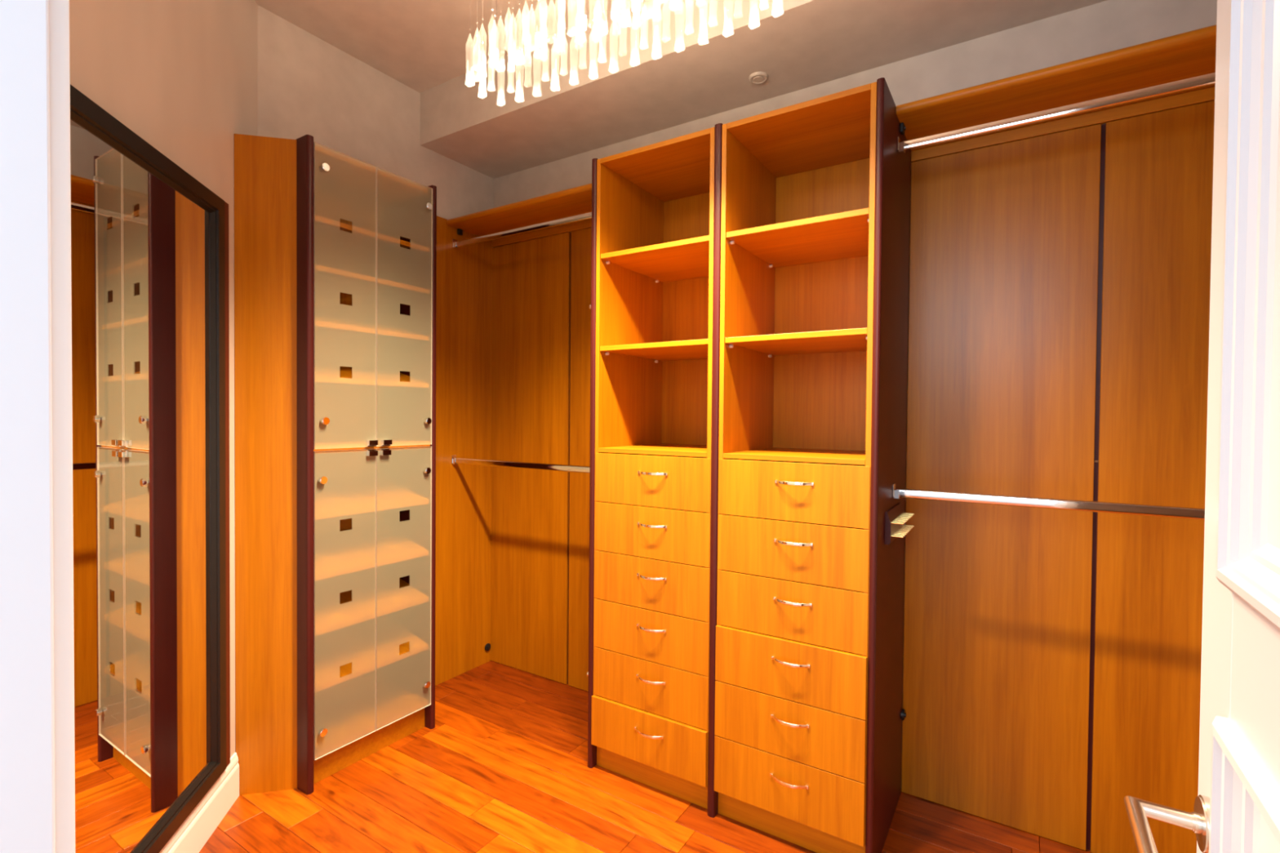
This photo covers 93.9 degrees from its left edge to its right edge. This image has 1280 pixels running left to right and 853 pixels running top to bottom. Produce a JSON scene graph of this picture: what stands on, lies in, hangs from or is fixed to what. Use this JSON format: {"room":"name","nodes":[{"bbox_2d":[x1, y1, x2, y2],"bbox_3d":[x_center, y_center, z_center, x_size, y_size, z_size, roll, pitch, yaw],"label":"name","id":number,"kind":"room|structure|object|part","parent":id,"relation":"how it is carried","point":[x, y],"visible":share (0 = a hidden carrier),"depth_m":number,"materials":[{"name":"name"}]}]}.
{"room":"walk-in closet","nodes":[
{"label":"walk-in closet","id":0,"kind":"room"},
{"bbox_2d":[69,0,257,757],"bbox_3d":[-1.356,-0.136,1.581,0.100,2.896,1.420,0,1,-12],"label":"wall","id":1,"kind":"structure","parent":0,"point":[181,75],"depth_m":1.77,"materials":[{"name":"paint"}]},
{"bbox_2d":[70,84,230,852],"bbox_3d":[-1.287,0.206,1.565,0.030,1.871,0.883,0,1,-12],"label":"wall mirror","id":2,"kind":"object","parent":1,"relation":"attached to","point":[150,277],"visible":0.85,"depth_m":1.56,"materials":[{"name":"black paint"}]},
{"bbox_2d":[159,752,239,852],"bbox_3d":[-1.290,1.237,1.516,0.013,0.155,1.214,0,1,-12],"label":"baseboard","id":3,"kind":"structure","parent":1,"relation":"attached to","point":[195,831],"depth_m":1.89,"materials":[{"name":"white paint"}]},
{"bbox_2d":[257,4,493,248],"bbox_3d":[-1.152,-0.155,2.861,0.100,2.896,1.303,1,1,33],"label":"wall","id":4,"kind":"structure","parent":0,"point":[307,85],"depth_m":2.58,"materials":[{"name":"beige paint"}]},
{"bbox_2d":[254,0,631,93],"bbox_3d":[-0.192,-1.608,1.224,3.432,0.080,1.850,1,1,33],"label":"ceiling","id":5,"kind":"structure","parent":0,"point":[420,45],"depth_m":2.38,"materials":[{"name":"beige paint"}]},
{"bbox_2d":[475,0,480,36],"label":"chandelier","id":6,"kind":"object","parent":5,"relation":"hanging from","point":[477,22],"depth_m":1.74,"materials":[{"name":"glass"}]},
{"bbox_2d":[481,0,483,22],"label":"chandelier","id":7,"kind":"object","parent":5,"relation":"hanging from","point":[482,0],"depth_m":1.83,"materials":[{"name":"glass"}]},
{"bbox_2d":[490,0,504,65],"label":"chandelier","id":8,"kind":"object","parent":5,"relation":"hanging from","point":[495,53],"depth_m":1.80,"materials":[{"name":"white glass"}]},
{"bbox_3d":[-0.435,-1.117,1.803,0.016,0.037,0.016,1,1,29],"label":"bulb","id":9,"kind":"part","parent":8,"relation":"part of","materials":[{"name":"white glass"}]},
{"bbox_2d":[493,0,498,51],"bbox_3d":[-0.433,-1.339,1.800,0.015,0.408,0.015,1,1,29],"label":"crystal","id":10,"kind":"object","parent":8,"relation":"attached to","point":[495,44],"depth_m":1.80,"materials":[{"name":"white glass"}]},
{"bbox_2d":[507,0,513,53],"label":"chandelier","id":11,"kind":"object","parent":5,"relation":"hanging from","point":[512,7],"depth_m":1.83,"materials":[{"name":"white glass"}]},
{"bbox_2d":[526,0,533,25],"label":"chandelier","id":12,"kind":"object","parent":5,"relation":"hanging from","point":[527,20],"depth_m":1.80,"materials":[{"name":"white glass"}]},
{"bbox_2d":[533,0,540,47],"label":"chandelier","id":13,"kind":"object","parent":5,"relation":"hanging from","point":[537,42],"depth_m":1.72,"materials":[{"name":"white glass"}]},
{"bbox_3d":[-0.294,-1.115,1.726,0.016,0.037,0.016,1,1,29],"label":"bulb","id":14,"kind":"part","parent":13,"relation":"part of","materials":[{"name":"white glass"}]},
{"bbox_2d":[535,0,540,34],"bbox_3d":[-0.293,-1.337,1.722,0.015,0.408,0.015,1,1,29],"label":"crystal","id":15,"kind":"object","parent":13,"relation":"attached to","point":[537,28],"depth_m":1.72,"materials":[{"name":"white glass"}]},
{"bbox_2d":[554,0,568,42],"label":"chandelier","id":16,"kind":"object","parent":5,"relation":"hanging from","point":[555,33],"depth_m":1.79,"materials":[{"name":"white glass"}]},
{"bbox_2d":[573,0,589,33],"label":"chandelier","id":17,"kind":"object","parent":5,"relation":"hanging from","point":[584,24],"depth_m":1.64,"materials":[{"name":"white glass"}]},
{"bbox_3d":[-0.154,-1.112,1.649,0.016,0.037,0.016,1,1,29],"label":"bulb","id":18,"kind":"part","parent":17,"relation":"part of","materials":[{"name":"white glass"}]},
{"bbox_2d":[581,0,586,17],"bbox_3d":[-0.152,-1.335,1.645,0.015,0.408,0.015,1,1,29],"label":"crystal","id":19,"kind":"object","parent":17,"relation":"attached to","point":[584,9],"depth_m":1.64,"materials":[{"name":"white glass"}]},
{"bbox_2d":[592,0,595,25],"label":"chandelier","id":20,"kind":"object","parent":5,"relation":"hanging from","point":[593,19],"depth_m":1.72,"materials":[{"name":"white glass"}]},
{"bbox_2d":[199,660,1092,852],"bbox_3d":[-0.659,1.365,0.581,3.432,0.060,4.645,1,1,33],"label":"floor","id":21,"kind":"structure","parent":0,"point":[502,767],"depth_m":2.06,"materials":[{"name":"brown wood"}]},
{"bbox_2d":[234,133,297,795],"bbox_3d":[-1.323,0.144,2.121,0.197,2.319,0.018,0,1,-12],"label":"filler panel","id":22,"kind":"object","parent":21,"relation":"on","point":[265,355],"visible":0.86,"depth_m":2.11,"materials":[{"name":"brown wood"}]},
{"bbox_2d":[296,134,436,795],"bbox_3d":[-1.162,0.139,2.422,0.365,2.322,0.554,1,1,33],"label":"tall cabinet","id":23,"kind":"object","parent":21,"relation":"on","point":[366,235],"visible":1,"depth_m":2.52,"materials":[{"name":"white glass"}]},
{"bbox_3d":[-1.308,0.142,2.201,0.355,2.322,0.025,1,1,33],"label":"panel","id":24,"kind":"part","parent":23,"relation":"part of","materials":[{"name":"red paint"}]},
{"bbox_3d":[-1.097,0.640,2.232,0.006,1.107,0.240,1,1,33],"label":"glass door","id":25,"kind":"part","parent":23,"relation":"part of","materials":[{"name":"white glass"}]},
{"bbox_3d":[-1.087,-0.461,2.214,0.006,1.082,0.240,1,1,33],"label":"glass door","id":26,"kind":"part","parent":23,"relation":"part of","materials":[{"name":"white glass"}]},
{"bbox_3d":[-1.310,0.117,2.516,0.012,2.260,0.502,1,1,33],"label":"panel","id":27,"kind":"part","parent":23,"relation":"part of","materials":[{"name":"white glass"}]},
{"bbox_2d":[313,614,428,693],"bbox_3d":[-1.176,0.903,2.439,0.318,0.103,0.502,1,1,33],"label":"shelf","id":28,"kind":"object","parent":23,"relation":"attached to","point":[342,655],"depth_m":2.46,"materials":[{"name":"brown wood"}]},
{"bbox_3d":[-1.179,1.185,2.444,0.318,0.020,0.502,1,1,33],"label":"panel","id":29,"kind":"part","parent":23,"relation":"part of","materials":[{"name":"white glass"}]},
{"bbox_3d":[-1.164,-1.001,2.411,0.308,0.018,0.502,1,1,33],"label":"panel","id":30,"kind":"part","parent":23,"relation":"part of","materials":[{"name":"white glass"}]},
{"bbox_2d":[315,567,428,635],"bbox_3d":[-1.175,0.698,2.436,0.318,0.103,0.502,1,1,33],"label":"shelf","id":31,"kind":"object","parent":23,"relation":"attached to","point":[342,601],"depth_m":2.47,"materials":[{"name":"brown wood"}]},
{"bbox_2d":[315,523,428,580],"bbox_3d":[-1.173,0.498,2.433,0.318,0.103,0.502,1,1,33],"label":"shelf","id":32,"kind":"object","parent":23,"relation":"attached to","point":[340,550],"depth_m":2.47,"materials":[{"name":"brown wood"}]},
{"bbox_2d":[314,311,429,341],"bbox_3d":[-1.165,-0.416,2.418,0.318,0.103,0.502,1,1,33],"label":"shelf","id":33,"kind":"object","parent":23,"relation":"attached to","point":[328,326],"depth_m":2.54,"materials":[{"name":"brown wood"}]},
{"bbox_2d":[314,262,429,293],"bbox_3d":[-1.163,-0.616,2.414,0.318,0.103,0.502,1,1,33],"label":"shelf","id":34,"kind":"object","parent":23,"relation":"attached to","point":[329,277],"depth_m":2.56,"materials":[{"name":"brown wood"}]},
{"bbox_2d":[314,214,429,252],"bbox_3d":[-1.162,-0.791,2.412,0.318,0.103,0.502,1,1,33],"label":"shelf","id":35,"kind":"object","parent":23,"relation":"attached to","point":[330,235],"depth_m":2.53,"materials":[{"name":"brown wood"}]},
{"bbox_3d":[-1.167,0.078,2.425,0.323,0.032,0.502,1,1,33],"label":"rail","id":36,"kind":"part","parent":23,"relation":"part of","materials":[{"name":"brown wood"}]},
{"bbox_3d":[-1.034,0.101,2.304,0.023,0.024,0.039,1,1,33],"label":"clip handle","id":37,"kind":"part","parent":23,"relation":"part of","materials":[{"name":"black metal"}]},
{"bbox_3d":[-1.034,0.065,2.304,0.023,0.024,0.039,1,1,33],"label":"clip handle","id":38,"kind":"part","parent":23,"relation":"part of","materials":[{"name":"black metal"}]},
{"bbox_2d":[315,475,429,519],"bbox_3d":[-1.171,0.279,2.429,0.318,0.103,0.502,1,1,33],"label":"shelf","id":39,"kind":"object","parent":23,"relation":"attached to","point":[341,495],"depth_m":2.47,"materials":[{"name":"brown wood"}]},
{"bbox_2d":[315,360,429,387],"bbox_3d":[-1.167,-0.216,2.421,0.318,0.103,0.502,1,1,33],"label":"shelf","id":40,"kind":"object","parent":23,"relation":"attached to","point":[328,374],"depth_m":2.50,"materials":[{"name":"brown wood"}]},
{"bbox_3d":[-1.003,0.100,2.353,0.023,0.024,0.039,1,1,33],"label":"clip handle","id":41,"kind":"part","parent":23,"relation":"part of","materials":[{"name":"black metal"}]},
{"bbox_3d":[-1.001,0.064,2.356,0.023,0.024,0.039,1,1,33],"label":"clip handle","id":42,"kind":"part","parent":23,"relation":"part of","materials":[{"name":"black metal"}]},
{"bbox_3d":[-0.962,0.638,2.444,0.006,1.107,0.257,1,1,33],"label":"glass door","id":43,"kind":"part","parent":23,"relation":"part of","materials":[{"name":"white glass"}]},
{"bbox_3d":[-0.952,-0.463,2.426,0.006,1.082,0.257,1,1,33],"label":"glass door","id":44,"kind":"part","parent":23,"relation":"part of","materials":[{"name":"white glass"}]},
{"bbox_3d":[-1.026,0.137,2.649,0.349,2.322,0.025,1,1,33],"label":"panel","id":45,"kind":"part","parent":23,"relation":"part of","materials":[{"name":"beige glass"}]},
{"bbox_2d":[435,183,591,691],"bbox_3d":[-0.538,0.135,2.740,1.072,2.330,0.650,1,1,33],"label":"bay","id":46,"kind":"object","parent":21,"relation":"on","point":[513,316],"visible":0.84,"depth_m":3.08,"materials":[{"name":"brown wood"}]},
{"bbox_3d":[-0.989,0.127,3.012,0.019,2.330,0.623,1,1,33],"label":"panel","id":47,"kind":"part","parent":46,"relation":"part of","materials":[{"name":"brown wood"}]},
{"bbox_2d":[446,183,591,240],"bbox_3d":[-0.436,-1.016,2.848,1.052,0.029,0.337,1,1,33],"label":"shelf","id":48,"kind":"object","parent":46,"relation":"attached to","point":[577,200],"depth_m":2.84,"materials":[{"name":"brown wood"}]},
{"bbox_2d":[451,454,590,473],"bbox_3d":[-0.508,0.177,2.770,1.052,0.046,0.028,1,1,33],"label":"clothes rod","id":49,"kind":"object","parent":46,"relation":"attached to","point":[575,468],"visible":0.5,"depth_m":2.79,"materials":[{"name":"silver metal"}]},
{"bbox_2d":[451,454,457,464],"bbox_3d":[-0.943,0.169,3.048,0.020,0.046,0.028,1,1,33],"label":"socket","id":50,"kind":"object","parent":49,"relation":"attached to","point":[454,460],"depth_m":3.04,"materials":[{"name":"silver metal"}]},
{"bbox_2d":[452,211,591,248],"bbox_3d":[-0.499,-0.919,2.752,1.052,0.046,0.028,1,1,33],"label":"clothes rod","id":51,"kind":"object","parent":46,"relation":"attached to","point":[587,215],"visible":0.64,"depth_m":2.77,"materials":[{"name":"silver metal"}]},
{"bbox_2d":[452,239,458,248],"bbox_3d":[-0.934,-0.927,3.030,0.020,0.046,0.028,1,1,33],"label":"socket","id":52,"kind":"object","parent":51,"relation":"attached to","point":[455,243],"depth_m":3.02,"materials":[{"name":"silver metal"}]},
{"bbox_3d":[-0.590,0.161,3.134,0.548,2.260,0.012,1,1,33],"label":"panel","id":53,"kind":"part","parent":46,"relation":"part of","materials":[{"name":"brown wood"}]},
{"bbox_3d":[-0.136,0.170,2.844,0.503,2.260,0.012,1,1,33],"label":"panel","id":54,"kind":"part","parent":46,"relation":"part of","materials":[{"name":"brown wood"}]},
{"bbox_2d":[586,123,723,817],"bbox_3d":[0.155,0.151,2.341,0.549,2.323,0.547,1,1,33],"label":"tower","id":55,"kind":"object","parent":21,"relation":"on","point":[655,306],"visible":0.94,"depth_m":2.22,"materials":[{"name":"brown wood"}]},
{"bbox_3d":[-0.051,0.147,2.486,0.023,2.323,0.500,1,1,33],"label":"panel","id":56,"kind":"part","parent":55,"relation":"part of","materials":[{"name":"red paint"}]},
{"bbox_3d":[-0.029,0.100,2.482,0.016,2.219,0.506,1,1,33],"label":"panel","id":57,"kind":"part","parent":55,"relation":"part of","materials":[{"name":"brown wood"}]},
{"bbox_3d":[0.024,1.096,2.127,0.122,0.010,0.029,1,1,33],"label":"handle","id":58,"kind":"part","parent":55,"relation":"part of","materials":[{"name":"silver metal"}]},
{"bbox_3d":[0.023,1.123,2.156,0.484,0.186,0.018,1,1,33],"label":"drawer","id":59,"kind":"part","parent":55,"relation":"part of","materials":[{"name":"brown wood"}]},
{"bbox_3d":[0.032,0.908,2.133,0.122,0.010,0.029,1,1,33],"label":"handle","id":60,"kind":"part","parent":55,"relation":"part of","materials":[{"name":"silver metal"}]},
{"bbox_3d":[0.031,0.937,2.162,0.484,0.183,0.018,1,1,33],"label":"drawer","id":61,"kind":"part","parent":55,"relation":"part of","materials":[{"name":"brown wood"}]},
{"bbox_3d":[0.032,0.752,2.159,0.484,0.183,0.018,1,1,33],"label":"drawer","id":62,"kind":"part","parent":55,"relation":"part of","materials":[{"name":"brown wood"}]},
{"bbox_3d":[0.033,0.723,2.130,0.122,0.010,0.029,1,1,33],"label":"handle","id":63,"kind":"part","parent":55,"relation":"part of","materials":[{"name":"silver metal"}]},
{"bbox_3d":[0.034,0.567,2.156,0.484,0.183,0.018,1,1,33],"label":"drawer","id":64,"kind":"part","parent":55,"relation":"part of","materials":[{"name":"brown wood"}]},
{"bbox_3d":[0.035,0.538,2.127,0.122,0.010,0.029,1,1,33],"label":"handle","id":65,"kind":"part","parent":55,"relation":"part of","materials":[{"name":"silver metal"}]},
{"bbox_3d":[0.035,0.382,2.153,0.484,0.184,0.018,1,1,33],"label":"drawer","id":66,"kind":"part","parent":55,"relation":"part of","materials":[{"name":"brown wood"}]},
{"bbox_3d":[0.037,0.353,2.124,0.122,0.010,0.029,1,1,33],"label":"handle","id":67,"kind":"part","parent":55,"relation":"part of","materials":[{"name":"silver metal"}]},
{"bbox_3d":[0.037,0.196,2.150,0.484,0.184,0.018,1,1,33],"label":"drawer","id":68,"kind":"part","parent":55,"relation":"part of","materials":[{"name":"brown wood"}]},
{"bbox_3d":[0.170,0.090,2.355,0.455,0.016,0.506,1,1,33],"label":"panel","id":69,"kind":"part","parent":55,"relation":"part of","materials":[{"name":"brown wood"}]},
{"bbox_3d":[0.038,0.167,2.121,0.122,0.010,0.029,1,1,33],"label":"handle","id":70,"kind":"part","parent":55,"relation":"part of","materials":[{"name":"silver metal"}]},
{"bbox_2d":[600,338,708,361],"bbox_3d":[0.165,-0.293,2.337,0.454,0.018,0.468,1,1,33],"label":"shelf","id":71,"kind":"object","parent":55,"relation":"attached to","point":[693,350],"depth_m":2.27,"materials":[{"name":"brown wood"}]},
{"bbox_2d":[600,235,709,282],"bbox_3d":[0.168,-0.641,2.331,0.454,0.018,0.468,1,1,33],"label":"shelf","id":72,"kind":"object","parent":55,"relation":"attached to","point":[686,260],"depth_m":2.28,"materials":[{"name":"brown wood"}]},
{"bbox_3d":[0.179,-0.997,2.337,0.455,0.018,0.506,1,1,33],"label":"panel","id":73,"kind":"part","parent":55,"relation":"part of","materials":[{"name":"brown wood"}]},
{"bbox_3d":[0.295,-0.455,2.535,0.455,1.070,0.008,1,1,33],"label":"panel","id":74,"kind":"part","parent":55,"relation":"part of","materials":[{"name":"brown wood"}]},
{"bbox_3d":[0.369,0.107,2.229,0.016,2.219,0.506,1,1,33],"label":"panel","id":75,"kind":"part","parent":55,"relation":"part of","materials":[{"name":"brown wood"}]},
{"bbox_3d":[0.382,0.155,2.210,0.027,2.323,0.500,1,1,33],"label":"panel","id":76,"kind":"part","parent":55,"relation":"part of","materials":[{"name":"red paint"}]},
{"bbox_2d":[714,77,911,852],"bbox_3d":[0.600,0.160,2.057,0.506,2.323,0.547,1,1,33],"label":"tower","id":77,"kind":"object","parent":21,"relation":"on","point":[816,193],"visible":0.99,"depth_m":1.93,"materials":[{"name":"brown wood"}]},
{"bbox_3d":[0.405,0.108,2.205,0.016,2.219,0.506,1,1,33],"label":"panel","id":78,"kind":"part","parent":77,"relation":"part of","materials":[{"name":"brown wood"}]},
{"bbox_3d":[0.457,1.104,1.851,0.122,0.010,0.029,1,1,33],"label":"handle","id":79,"kind":"part","parent":77,"relation":"part of","materials":[{"name":"silver metal"}]},
{"bbox_3d":[0.456,1.132,1.880,0.481,0.186,0.018,1,1,33],"label":"drawer","id":80,"kind":"part","parent":77,"relation":"part of","materials":[{"name":"brown wood"}]},
{"bbox_3d":[0.459,0.916,1.848,0.122,0.010,0.029,1,1,33],"label":"handle","id":81,"kind":"part","parent":77,"relation":"part of","materials":[{"name":"silver metal"}]},
{"bbox_3d":[0.458,0.945,1.877,0.481,0.183,0.018,1,1,33],"label":"drawer","id":82,"kind":"part","parent":77,"relation":"part of","materials":[{"name":"brown wood"}]},
{"bbox_3d":[0.460,0.731,1.845,0.122,0.010,0.029,1,1,33],"label":"handle","id":83,"kind":"part","parent":77,"relation":"part of","materials":[{"name":"silver metal"}]},
{"bbox_3d":[0.459,0.760,1.874,0.481,0.183,0.018,1,1,33],"label":"drawer","id":84,"kind":"part","parent":77,"relation":"part of","materials":[{"name":"brown wood"}]},
{"bbox_3d":[0.468,0.546,1.851,0.122,0.010,0.029,1,1,33],"label":"handle","id":85,"kind":"part","parent":77,"relation":"part of","materials":[{"name":"silver metal"}]},
{"bbox_3d":[0.467,0.575,1.880,0.481,0.183,0.018,1,1,33],"label":"drawer","id":86,"kind":"part","parent":77,"relation":"part of","materials":[{"name":"brown wood"}]},
{"bbox_3d":[0.468,0.390,1.877,0.481,0.184,0.018,1,1,33],"label":"drawer","id":87,"kind":"part","parent":77,"relation":"part of","materials":[{"name":"brown wood"}]},
{"bbox_3d":[0.469,0.361,1.848,0.122,0.010,0.029,1,1,33],"label":"handle","id":88,"kind":"part","parent":77,"relation":"part of","materials":[{"name":"silver metal"}]},
{"bbox_3d":[0.470,0.204,1.874,0.481,0.184,0.018,1,1,33],"label":"drawer","id":89,"kind":"part","parent":77,"relation":"part of","materials":[{"name":"brown wood"}]},
{"bbox_3d":[0.471,0.175,1.845,0.122,0.010,0.029,1,1,33],"label":"handle","id":90,"kind":"part","parent":77,"relation":"part of","materials":[{"name":"silver metal"}]},
{"bbox_3d":[0.603,0.099,2.079,0.452,0.016,0.506,1,1,33],"label":"panel","id":91,"kind":"part","parent":77,"relation":"part of","materials":[{"name":"brown wood"}]},
{"bbox_2d":[724,328,867,355],"bbox_3d":[0.598,-0.285,2.061,0.451,0.018,0.468,1,1,33],"label":"shelf","id":92,"kind":"object","parent":77,"relation":"attached to","point":[846,342],"depth_m":1.99,"materials":[{"name":"brown wood"}]},
{"bbox_2d":[726,208,869,267],"bbox_3d":[0.601,-0.633,2.055,0.451,0.018,0.468,1,1,33],"label":"shelf","id":93,"kind":"object","parent":77,"relation":"attached to","point":[842,237],"depth_m":2.01,"materials":[{"name":"brown wood"}]},
{"bbox_3d":[0.612,-0.989,2.061,0.452,0.018,0.506,1,1,33],"label":"panel","id":94,"kind":"part","parent":77,"relation":"part of","materials":[{"name":"brown wood"}]},
{"bbox_3d":[0.728,-0.447,2.259,0.452,1.070,0.008,1,1,33],"label":"panel","id":95,"kind":"part","parent":77,"relation":"part of","materials":[{"name":"brown wood"}]},
{"bbox_3d":[0.800,0.115,1.953,0.016,2.219,0.506,1,1,33],"label":"panel","id":96,"kind":"part","parent":77,"relation":"part of","materials":[{"name":"brown wood"}]},
{"bbox_3d":[0.811,0.164,1.937,0.021,2.323,0.500,1,1,33],"label":"panel","id":97,"kind":"part","parent":77,"relation":"part of","materials":[{"name":"red paint"}]},
{"bbox_2d":[884,502,914,544],"bbox_3d":[0.831,0.309,1.905,0.050,0.098,0.240,1,1,33],"label":"rack","id":98,"kind":"object","parent":77,"relation":"attached to","point":[895,517],"visible":1,"depth_m":1.86,"materials":[{"name":"beige wood"}]},
{"bbox_3d":[0.817,0.309,1.914,0.016,0.098,0.240,1,1,33],"label":"rail","id":99,"kind":"part","parent":98,"relation":"part of","materials":[{"name":"brown wood"}]},
{"bbox_2d":[896,24,1216,852],"bbox_3d":[1.348,0.167,1.722,1.114,2.328,0.337,1,1,33],"label":"bay","id":100,"kind":"object","parent":21,"relation":"on","point":[1060,268],"visible":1,"depth_m":1.89,"materials":[{"name":"brown wood"}]},
{"bbox_3d":[1.184,0.195,2.003,0.536,2.260,0.012,1,1,33],"label":"panel","id":101,"kind":"part","parent":100,"relation":"part of","materials":[{"name":"brown wood"}]},
{"bbox_2d":[892,483,1204,519],"bbox_3d":[1.285,0.216,1.626,1.114,0.046,0.028,1,1,33],"label":"clothes rod","id":102,"kind":"object","parent":100,"relation":"attached to","point":[1185,513],"visible":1,"depth_m":1.69,"materials":[{"name":"silver metal"}]},
{"bbox_2d":[892,483,899,498],"bbox_3d":[0.824,0.208,1.920,0.020,0.046,0.028,1,1,33],"label":"socket","id":103,"kind":"object","parent":102,"relation":"attached to","point":[895,492],"depth_m":1.91,"materials":[{"name":"silver metal"}]},
{"bbox_2d":[897,71,1215,154],"bbox_3d":[1.290,-0.883,1.599,1.114,0.046,0.028,1,1,33],"label":"clothes rod","id":104,"kind":"object","parent":100,"relation":"attached to","point":[1207,79],"visible":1,"depth_m":1.66,"materials":[{"name":"silver metal"}]},
{"bbox_2d":[897,136,905,154],"bbox_3d":[0.828,-0.892,1.894,0.020,0.046,0.028,1,1,33],"label":"socket","id":105,"kind":"object","parent":104,"relation":"attached to","point":[900,145],"depth_m":1.89,"materials":[{"name":"silver metal"}]},
{"bbox_2d":[896,24,1216,151],"bbox_3d":[1.358,-0.982,1.704,1.114,0.029,0.337,1,1,33],"label":"shelf","id":106,"kind":"object","parent":100,"relation":"attached to","point":[1193,53],"depth_m":1.72,"materials":[{"name":"brown wood"}]},
{"bbox_3d":[1.658,0.204,1.700,0.565,2.260,0.012,1,1,33],"label":"panel","id":107,"kind":"part","parent":100,"relation":"part of","materials":[{"name":"brown wood"}]},
{"bbox_2d":[420,0,1107,178],"bbox_3d":[0.460,-1.495,2.249,3.432,0.328,0.577,1,1,33],"label":"ceiling","id":108,"kind":"structure","parent":0,"point":[541,113],"depth_m":2.28,"materials":[{"name":"beige paint"}]},
{"bbox_2d":[631,0,644,16],"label":"chandelier","id":109,"kind":"object","parent":108,"relation":"hanging from","point":[634,2],"depth_m":1.57,"materials":[{"name":"white glass"}]},
{"bbox_3d":[-0.014,-1.110,1.571,0.016,0.037,0.016,1,1,29],"label":"bulb","id":110,"kind":"part","parent":109,"relation":"part of","materials":[{"name":"white glass"}]},
{"bbox_2d":[748,71,768,84],"bbox_3d":[0.451,-1.327,2.278,0.072,0.010,0.072,1,1,33],"label":"smoke detector","id":111,"kind":"object","parent":108,"relation":"attached to","point":[757,77],"visible":1,"depth_m":2.27,"materials":[{"name":"beige plastic"}]},
{"bbox_2d":[493,0,1217,771],"bbox_3d":[0.575,-0.010,2.474,3.232,2.648,0.100,1,1,33],"label":"wall","id":112,"kind":"structure","parent":0,"point":[1109,25],"depth_m":2.04,"materials":[{"name":"beige paint"}]},
{"bbox_3d":[-1.256,-0.124,0.893,1.842,2.896,0.120,1,1,33],"label":"wall","id":113,"kind":"structure","parent":0,"visible":0},
{"bbox_2d":[0,0,75,852],"bbox_3d":[-0.507,0.104,0.407,0.090,2.470,0.163,1,1,33],"label":"door frame","id":114,"kind":"structure","parent":113,"relation":"attached to","point":[27,734],"depth_m":0.43,"materials":[{"name":"white paint"}]},
{"bbox_3d":[0.220,0.138,-0.064,0.020,2.430,0.150,1,1,33],"label":"door frame","id":115,"kind":"structure","parent":0,"visible":0},
{"bbox_2d":[1124,0,1279,852],"bbox_3d":[0.399,0.144,0.342,0.110,2.392,0.757,1,1,33],"label":"door","id":116,"kind":"structure","parent":115,"relation":"attached to","point":[1237,810],"depth_m":0.54,"materials":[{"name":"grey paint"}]},
{"bbox_3d":[0.515,0.405,0.581,0.056,0.016,0.123,1,1,33],"label":"lever","id":117,"kind":"part","parent":116,"relation":"part of","materials":[{"name":"silver metal"}]},
{"bbox_3d":[0.575,0.405,0.607,0.010,0.054,0.054,1,1,33],"label":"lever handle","id":118,"kind":"part","parent":116,"relation":"part of","materials":[{"name":"silver metal"}]},
{"bbox_3d":[0.407,0.688,0.343,0.024,0.816,0.553,1,1,33],"label":"panel moulding","id":119,"kind":"part","parent":116,"relation":"part of","materials":[{"name":"grey paint"}]},
{"bbox_3d":[0.416,-0.394,0.325,0.024,1.091,0.553,1,1,33],"label":"panel moulding","id":120,"kind":"part","parent":116,"relation":"part of","materials":[{"name":"grey paint"}]},
{"bbox_3d":[0.428,0.216,0.324,0.040,0.145,0.537,1,1,33],"label":"rail","id":121,"kind":"part","parent":116,"relation":"part of","materials":[{"name":"grey paint"}]}
]}

